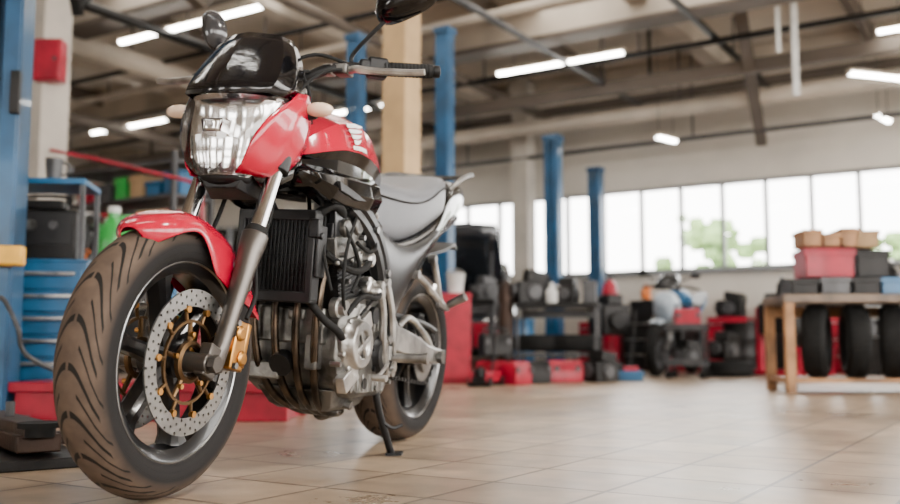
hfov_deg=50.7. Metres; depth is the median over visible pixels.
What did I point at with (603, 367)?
block
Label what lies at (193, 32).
trim
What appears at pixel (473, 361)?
baseboard
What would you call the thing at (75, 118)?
ceiling pipe
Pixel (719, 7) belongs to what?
ceiling beam
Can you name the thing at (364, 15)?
ceiling pipe
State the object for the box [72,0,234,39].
ceiling beam
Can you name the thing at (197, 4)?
strut
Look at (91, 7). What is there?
ceiling pipe
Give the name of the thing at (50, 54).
electrical box
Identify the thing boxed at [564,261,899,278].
trim
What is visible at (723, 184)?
window
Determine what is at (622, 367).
jack
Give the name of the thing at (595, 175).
lift post
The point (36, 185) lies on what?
equipment rack
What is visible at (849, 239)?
crate
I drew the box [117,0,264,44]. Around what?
ceiling lamp
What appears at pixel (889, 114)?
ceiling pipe
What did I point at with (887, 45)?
ceiling beam
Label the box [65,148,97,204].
wall
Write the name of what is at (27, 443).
stand
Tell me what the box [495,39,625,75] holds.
ceiling lamp
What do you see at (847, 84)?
ceiling beam
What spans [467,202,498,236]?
window
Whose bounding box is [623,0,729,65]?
ceiling beam
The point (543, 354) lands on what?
shelf
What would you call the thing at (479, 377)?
jack
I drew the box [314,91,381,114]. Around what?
ceiling lamp
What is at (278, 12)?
trim
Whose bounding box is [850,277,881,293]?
storage box
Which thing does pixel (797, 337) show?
base cabinet
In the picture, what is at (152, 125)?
trim
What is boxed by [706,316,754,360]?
base cabinet
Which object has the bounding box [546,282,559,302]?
jug
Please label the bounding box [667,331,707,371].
base cabinet
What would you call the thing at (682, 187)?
window
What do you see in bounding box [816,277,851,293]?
storage box
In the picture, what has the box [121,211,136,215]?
storage box
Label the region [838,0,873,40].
ceiling beam
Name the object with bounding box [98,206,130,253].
jug
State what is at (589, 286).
storage box
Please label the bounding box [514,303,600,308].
countertop
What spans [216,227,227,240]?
window
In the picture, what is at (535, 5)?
ceiling pipe
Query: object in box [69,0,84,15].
strut
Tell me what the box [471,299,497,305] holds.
countertop
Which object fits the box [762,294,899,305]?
countertop
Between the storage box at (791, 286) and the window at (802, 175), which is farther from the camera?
the window at (802, 175)
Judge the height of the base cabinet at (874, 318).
0.750 m
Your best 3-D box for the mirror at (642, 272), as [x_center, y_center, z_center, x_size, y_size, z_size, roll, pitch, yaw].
[2.223,0.269,10.728,0.209,0.134,0.042,-4,-7,37]
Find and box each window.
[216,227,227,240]
[228,226,237,252]
[461,205,466,222]
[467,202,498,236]
[499,201,512,276]
[536,196,567,274]
[567,194,588,274]
[604,189,641,272]
[640,186,681,270]
[680,182,723,269]
[721,178,766,267]
[765,174,811,265]
[810,169,859,229]
[858,166,899,260]
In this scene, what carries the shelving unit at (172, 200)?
on the floor
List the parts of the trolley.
post, post, post, post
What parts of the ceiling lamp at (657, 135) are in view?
hanger rod, hanger rod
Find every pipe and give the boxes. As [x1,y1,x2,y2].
[49,148,203,343]
[67,6,899,152]
[68,111,180,148]
[69,0,584,107]
[70,0,442,85]
[71,28,381,142]
[83,2,434,130]
[204,54,899,196]
[273,0,552,118]
[452,0,643,105]
[668,0,770,87]
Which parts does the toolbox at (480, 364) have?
handle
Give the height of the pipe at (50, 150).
1.903 m
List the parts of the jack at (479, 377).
plate, plate, handle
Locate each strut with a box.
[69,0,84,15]
[82,0,92,5]
[185,0,208,9]
[733,11,766,146]
[775,5,780,52]
[789,2,799,95]
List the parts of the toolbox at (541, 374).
handle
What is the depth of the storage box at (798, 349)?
10.81 m
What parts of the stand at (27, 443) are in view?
arm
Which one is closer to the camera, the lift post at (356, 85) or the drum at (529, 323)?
the lift post at (356, 85)
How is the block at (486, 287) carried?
on the workbench at (478, 307)
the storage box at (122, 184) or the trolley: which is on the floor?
the trolley
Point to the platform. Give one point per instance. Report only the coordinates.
(35, 398)
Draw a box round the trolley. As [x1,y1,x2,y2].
[665,323,710,378]
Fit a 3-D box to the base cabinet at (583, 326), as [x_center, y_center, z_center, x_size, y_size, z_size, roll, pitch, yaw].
[2.108,1.303,13.189,0.520,0.660,0.500,-4,-7,32]
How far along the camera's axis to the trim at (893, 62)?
12.86 m
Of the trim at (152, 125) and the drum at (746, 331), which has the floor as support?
the drum at (746, 331)
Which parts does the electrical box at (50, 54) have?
box door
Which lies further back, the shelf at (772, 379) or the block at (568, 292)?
the block at (568, 292)
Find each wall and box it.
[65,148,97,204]
[134,67,899,359]
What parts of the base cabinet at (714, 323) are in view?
drawer, drawer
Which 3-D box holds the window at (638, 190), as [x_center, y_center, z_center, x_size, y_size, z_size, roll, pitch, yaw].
[2.510,-0.286,13.785,0.583,1.200,0.070,-4,-7,32]
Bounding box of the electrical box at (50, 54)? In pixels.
[33,38,67,83]
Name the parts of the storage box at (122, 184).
lid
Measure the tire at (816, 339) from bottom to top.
0.530 m
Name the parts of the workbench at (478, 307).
rail, rail, leg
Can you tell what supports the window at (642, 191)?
in the wall at (874, 143)
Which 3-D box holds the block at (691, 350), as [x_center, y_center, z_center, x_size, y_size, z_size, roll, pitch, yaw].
[2.457,1.029,9.787,0.282,0.232,0.187,2,-6,-17]
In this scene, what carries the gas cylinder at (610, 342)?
on the floor
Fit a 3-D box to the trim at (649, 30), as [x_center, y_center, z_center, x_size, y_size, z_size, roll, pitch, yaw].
[2.447,-2.445,11.654,0.040,0.580,0.040,-4,-7,32]
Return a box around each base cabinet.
[19,259,91,381]
[578,322,623,363]
[623,316,666,370]
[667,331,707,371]
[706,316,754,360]
[754,319,800,369]
[831,318,844,373]
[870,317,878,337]
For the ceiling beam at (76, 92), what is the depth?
14.36 m
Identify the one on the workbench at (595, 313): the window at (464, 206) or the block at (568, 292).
the block at (568, 292)
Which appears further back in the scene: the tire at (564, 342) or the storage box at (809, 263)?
the tire at (564, 342)
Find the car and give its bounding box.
[420,223,521,355]
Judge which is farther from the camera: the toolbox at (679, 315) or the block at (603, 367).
the toolbox at (679, 315)
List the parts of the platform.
frame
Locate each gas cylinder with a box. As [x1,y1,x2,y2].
[498,272,513,360]
[602,271,619,361]
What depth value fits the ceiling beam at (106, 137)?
17.10 m
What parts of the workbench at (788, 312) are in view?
leg, leg, rail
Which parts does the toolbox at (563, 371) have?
handle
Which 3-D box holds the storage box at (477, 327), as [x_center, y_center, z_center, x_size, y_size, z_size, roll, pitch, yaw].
[0.380,0.859,9.783,0.220,0.250,0.320,-2,-6,20]
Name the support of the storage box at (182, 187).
on the shelving unit at (172, 200)
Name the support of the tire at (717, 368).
on the floor
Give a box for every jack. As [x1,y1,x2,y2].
[467,303,504,386]
[619,311,638,370]
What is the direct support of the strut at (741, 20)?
attached to the ceiling
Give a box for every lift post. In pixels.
[0,0,35,416]
[344,32,368,132]
[433,25,456,292]
[542,134,564,359]
[586,166,604,349]
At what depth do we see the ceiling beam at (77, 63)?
12.81 m
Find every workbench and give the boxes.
[171,288,177,297]
[471,299,497,360]
[514,303,600,360]
[762,294,899,393]
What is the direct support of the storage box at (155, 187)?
on the shelving unit at (172, 200)
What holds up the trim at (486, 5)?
attached to the wall at (874, 143)
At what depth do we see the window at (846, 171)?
12.31 m
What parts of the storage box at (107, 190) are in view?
lid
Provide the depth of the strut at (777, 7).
9.62 m
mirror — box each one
[201,10,226,49]
[349,0,436,61]
[638,270,654,280]
[681,273,700,282]
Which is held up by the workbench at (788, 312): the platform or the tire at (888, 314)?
the tire at (888, 314)
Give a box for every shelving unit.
[66,150,213,372]
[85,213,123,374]
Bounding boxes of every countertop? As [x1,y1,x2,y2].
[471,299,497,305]
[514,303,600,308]
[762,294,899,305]
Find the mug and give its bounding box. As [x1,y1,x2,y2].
[45,157,69,177]
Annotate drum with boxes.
[514,318,534,360]
[722,321,756,369]
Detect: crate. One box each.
[791,229,822,249]
[819,233,841,247]
[830,228,858,247]
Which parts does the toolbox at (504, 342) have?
handle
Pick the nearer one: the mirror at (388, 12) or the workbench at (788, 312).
the mirror at (388, 12)
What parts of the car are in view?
roof panel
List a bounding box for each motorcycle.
[53,0,473,499]
[638,270,706,376]
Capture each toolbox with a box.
[475,356,506,371]
[478,328,512,355]
[498,355,533,385]
[523,355,551,383]
[546,355,583,382]
[673,303,700,323]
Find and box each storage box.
[74,200,93,214]
[78,185,96,203]
[96,184,114,200]
[101,211,124,222]
[114,177,129,198]
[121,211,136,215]
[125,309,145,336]
[129,174,163,197]
[145,181,163,195]
[162,169,192,194]
[471,319,476,347]
[472,323,497,347]
[581,280,597,302]
[629,300,653,316]
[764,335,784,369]
[777,279,819,294]
[792,248,855,278]
[796,347,836,375]
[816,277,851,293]
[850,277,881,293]
[852,250,889,277]
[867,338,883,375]
[880,277,899,293]
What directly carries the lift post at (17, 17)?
on the floor
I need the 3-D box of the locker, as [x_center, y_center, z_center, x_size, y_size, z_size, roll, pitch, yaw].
[0.055,0.769,8.454,0.270,0.800,0.292,0,-6,0]
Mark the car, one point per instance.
(478, 252)
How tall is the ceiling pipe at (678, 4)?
0.500 m
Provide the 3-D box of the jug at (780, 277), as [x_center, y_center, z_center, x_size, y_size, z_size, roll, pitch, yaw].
[2.508,0.259,7.146,0.104,0.160,0.087,-2,-6,17]
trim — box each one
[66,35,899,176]
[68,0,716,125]
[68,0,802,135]
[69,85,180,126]
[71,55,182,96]
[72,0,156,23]
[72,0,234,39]
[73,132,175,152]
[98,22,899,159]
[150,124,153,153]
[152,18,381,102]
[232,0,497,102]
[420,56,899,134]
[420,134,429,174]
[451,0,604,82]
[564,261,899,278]
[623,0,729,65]
[647,29,651,74]
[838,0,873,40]
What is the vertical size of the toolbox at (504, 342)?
0.255 m
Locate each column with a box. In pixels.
[28,0,72,200]
[382,14,420,270]
[508,79,539,360]
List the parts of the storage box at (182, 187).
lid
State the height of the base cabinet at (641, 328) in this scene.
0.720 m
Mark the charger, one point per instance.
(51, 227)
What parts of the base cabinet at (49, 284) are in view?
drawer, handle, drawer, handle, drawer, handle, drawer, handle, handle, drawer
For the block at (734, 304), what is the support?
on the base cabinet at (714, 323)
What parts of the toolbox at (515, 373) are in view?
handle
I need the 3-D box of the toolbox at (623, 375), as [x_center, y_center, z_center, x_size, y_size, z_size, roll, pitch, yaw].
[1.660,1.191,9.127,0.400,0.090,0.320,-1,-6,10]
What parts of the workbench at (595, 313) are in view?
leg, leg, rail, leg, leg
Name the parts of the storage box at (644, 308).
lid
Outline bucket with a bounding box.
[446,269,464,292]
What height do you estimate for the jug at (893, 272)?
0.290 m
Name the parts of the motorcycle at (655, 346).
fork leg, fuel tank, seat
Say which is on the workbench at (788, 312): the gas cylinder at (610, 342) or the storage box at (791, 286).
the storage box at (791, 286)
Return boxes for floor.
[0,367,899,503]
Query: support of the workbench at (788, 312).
on the floor
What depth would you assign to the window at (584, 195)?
14.21 m
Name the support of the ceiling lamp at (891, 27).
hanging from the ceiling
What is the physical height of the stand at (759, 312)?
0.900 m
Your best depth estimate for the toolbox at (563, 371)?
8.60 m
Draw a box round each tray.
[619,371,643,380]
[665,323,707,330]
[666,359,708,365]
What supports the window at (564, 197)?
in the wall at (874, 143)
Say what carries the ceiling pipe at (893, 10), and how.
hanging from the ceiling
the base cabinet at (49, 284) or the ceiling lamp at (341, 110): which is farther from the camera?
the ceiling lamp at (341, 110)
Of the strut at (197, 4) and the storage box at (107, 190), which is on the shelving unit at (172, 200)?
the storage box at (107, 190)
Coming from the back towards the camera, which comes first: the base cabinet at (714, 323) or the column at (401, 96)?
the base cabinet at (714, 323)
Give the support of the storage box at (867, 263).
on the storage box at (859, 285)
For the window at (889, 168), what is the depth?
12.04 m
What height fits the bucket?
0.221 m
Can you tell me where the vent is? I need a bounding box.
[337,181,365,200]
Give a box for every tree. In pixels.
[653,214,764,268]
[872,231,899,258]
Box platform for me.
[8,379,305,421]
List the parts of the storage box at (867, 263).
lid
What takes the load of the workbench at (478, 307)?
on the floor
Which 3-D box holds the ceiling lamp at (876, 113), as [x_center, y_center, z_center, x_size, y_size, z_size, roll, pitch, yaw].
[5.200,-2.169,11.466,0.075,1.165,0.500,-5,-8,42]
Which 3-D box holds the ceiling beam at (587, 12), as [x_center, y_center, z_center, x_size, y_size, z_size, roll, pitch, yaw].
[0.288,-2.565,11.242,21.200,0.420,0.301,-4,-7,32]
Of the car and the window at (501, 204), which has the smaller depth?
the car
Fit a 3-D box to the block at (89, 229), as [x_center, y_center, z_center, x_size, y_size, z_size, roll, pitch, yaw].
[-2.693,-0.068,6.673,0.410,0.338,0.272,1,-6,-6]
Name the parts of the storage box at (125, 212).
lid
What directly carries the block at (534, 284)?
on the workbench at (595, 313)
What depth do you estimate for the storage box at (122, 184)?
8.31 m
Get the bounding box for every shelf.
[519,353,588,355]
[769,376,899,382]
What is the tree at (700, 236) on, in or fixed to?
on the ground
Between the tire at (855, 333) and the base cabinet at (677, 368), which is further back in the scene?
the base cabinet at (677, 368)
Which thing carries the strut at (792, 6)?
hanging from the ceiling
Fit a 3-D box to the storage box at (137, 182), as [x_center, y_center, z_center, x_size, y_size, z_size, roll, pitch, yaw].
[-2.642,-0.557,8.326,0.179,0.227,0.290,-4,-7,32]
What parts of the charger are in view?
panel, carry handle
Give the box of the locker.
[442,293,471,383]
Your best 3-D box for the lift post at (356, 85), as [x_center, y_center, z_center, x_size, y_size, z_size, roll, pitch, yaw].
[-0.900,-0.440,8.986,0.350,3.310,0.370,-4,-7,32]
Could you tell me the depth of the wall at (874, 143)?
13.11 m
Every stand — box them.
[0,401,77,472]
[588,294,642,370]
[753,293,807,375]
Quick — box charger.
[25,195,85,258]
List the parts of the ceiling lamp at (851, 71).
hanger rod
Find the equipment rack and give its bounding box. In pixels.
[28,177,100,259]
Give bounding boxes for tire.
[514,334,556,351]
[556,334,602,351]
[704,361,753,376]
[800,304,832,377]
[838,304,872,377]
[878,304,899,377]
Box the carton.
[853,230,880,249]
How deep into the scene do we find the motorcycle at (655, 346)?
10.47 m
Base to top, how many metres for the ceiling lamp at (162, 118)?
0.615 m
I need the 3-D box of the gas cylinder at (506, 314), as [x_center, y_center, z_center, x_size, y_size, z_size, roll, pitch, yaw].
[0.550,0.723,9.324,0.160,1.060,0.160,0,-6,0]
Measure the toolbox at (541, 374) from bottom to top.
0.255 m
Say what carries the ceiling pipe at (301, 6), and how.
hanging from the ceiling
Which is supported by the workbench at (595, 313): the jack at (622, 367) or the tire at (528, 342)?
the tire at (528, 342)
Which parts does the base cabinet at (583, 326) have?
drawer, drawer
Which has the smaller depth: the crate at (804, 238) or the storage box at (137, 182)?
the crate at (804, 238)
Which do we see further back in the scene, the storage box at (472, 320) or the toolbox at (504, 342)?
the storage box at (472, 320)
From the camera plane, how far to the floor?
3.02 m
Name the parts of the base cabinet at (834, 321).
drawer, drawer, drawer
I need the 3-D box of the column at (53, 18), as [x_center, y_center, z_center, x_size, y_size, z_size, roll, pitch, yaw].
[-3.300,-1.010,7.736,0.340,4.200,0.340,-4,-7,32]
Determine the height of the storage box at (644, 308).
0.235 m
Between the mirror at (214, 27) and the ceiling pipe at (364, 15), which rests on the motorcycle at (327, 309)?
the mirror at (214, 27)
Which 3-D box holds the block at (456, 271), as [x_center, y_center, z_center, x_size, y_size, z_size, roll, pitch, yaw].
[-0.068,0.327,9.997,0.462,0.380,0.306,-1,-6,11]
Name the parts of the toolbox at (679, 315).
handle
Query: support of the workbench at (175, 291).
on the floor
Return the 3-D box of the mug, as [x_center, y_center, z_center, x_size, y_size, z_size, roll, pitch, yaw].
[-2.049,-0.429,4.952,0.118,0.110,0.092,3,-7,-31]
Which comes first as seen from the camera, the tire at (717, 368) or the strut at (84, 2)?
the strut at (84, 2)
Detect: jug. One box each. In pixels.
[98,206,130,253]
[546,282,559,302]
[641,282,652,299]
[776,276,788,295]
[889,258,899,276]
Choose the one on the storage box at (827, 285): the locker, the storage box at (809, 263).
the storage box at (809, 263)
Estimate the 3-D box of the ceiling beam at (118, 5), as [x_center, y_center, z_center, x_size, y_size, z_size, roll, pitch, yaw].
[-1.315,-2.813,8.718,21.200,0.420,0.302,-4,-7,32]
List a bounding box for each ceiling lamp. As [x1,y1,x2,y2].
[90,98,168,133]
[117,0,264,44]
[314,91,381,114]
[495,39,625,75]
[653,41,677,142]
[846,0,899,80]
[872,22,892,122]
[875,0,899,33]
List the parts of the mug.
handle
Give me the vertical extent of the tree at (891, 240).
3.154 m
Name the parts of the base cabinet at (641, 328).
drawer, drawer, drawer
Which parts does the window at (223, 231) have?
glass pane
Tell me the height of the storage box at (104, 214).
0.227 m
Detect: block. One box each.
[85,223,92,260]
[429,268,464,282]
[469,276,497,299]
[511,269,551,302]
[555,277,579,302]
[582,350,618,382]
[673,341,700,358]
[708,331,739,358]
[714,291,746,316]
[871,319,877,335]
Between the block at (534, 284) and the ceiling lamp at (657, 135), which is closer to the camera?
the block at (534, 284)
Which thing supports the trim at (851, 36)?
attached to the wall at (71, 160)
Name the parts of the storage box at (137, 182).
lid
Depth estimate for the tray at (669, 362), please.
9.65 m
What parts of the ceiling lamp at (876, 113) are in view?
hanger rod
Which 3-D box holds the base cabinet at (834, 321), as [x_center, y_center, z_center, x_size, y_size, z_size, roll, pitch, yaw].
[4.643,1.127,11.597,0.470,0.700,0.500,-4,-7,32]
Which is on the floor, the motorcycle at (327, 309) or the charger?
the motorcycle at (327, 309)
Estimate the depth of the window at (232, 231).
17.98 m
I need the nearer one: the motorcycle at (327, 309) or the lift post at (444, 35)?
the motorcycle at (327, 309)
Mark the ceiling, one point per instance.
(158, 47)
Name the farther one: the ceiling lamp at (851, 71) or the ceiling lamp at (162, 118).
the ceiling lamp at (162, 118)
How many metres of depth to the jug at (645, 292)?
12.88 m
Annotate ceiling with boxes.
[67,0,899,153]
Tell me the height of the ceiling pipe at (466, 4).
0.635 m
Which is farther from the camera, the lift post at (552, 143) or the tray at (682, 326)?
the lift post at (552, 143)
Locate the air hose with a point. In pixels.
(3, 299)
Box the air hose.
[0,296,52,371]
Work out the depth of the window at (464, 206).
15.21 m
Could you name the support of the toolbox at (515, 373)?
on the floor
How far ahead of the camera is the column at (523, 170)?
13.80 m
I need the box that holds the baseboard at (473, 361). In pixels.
[471,359,545,366]
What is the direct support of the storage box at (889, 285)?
on the workbench at (788, 312)
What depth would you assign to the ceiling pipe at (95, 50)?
11.18 m
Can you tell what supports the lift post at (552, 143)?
on the floor
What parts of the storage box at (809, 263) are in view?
lid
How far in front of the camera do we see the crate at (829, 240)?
6.89 m
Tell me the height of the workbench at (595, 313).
0.740 m
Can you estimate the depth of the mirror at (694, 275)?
10.45 m
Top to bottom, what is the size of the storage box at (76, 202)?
0.222 m
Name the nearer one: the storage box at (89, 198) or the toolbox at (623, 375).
the storage box at (89, 198)
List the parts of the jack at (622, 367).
plate, handle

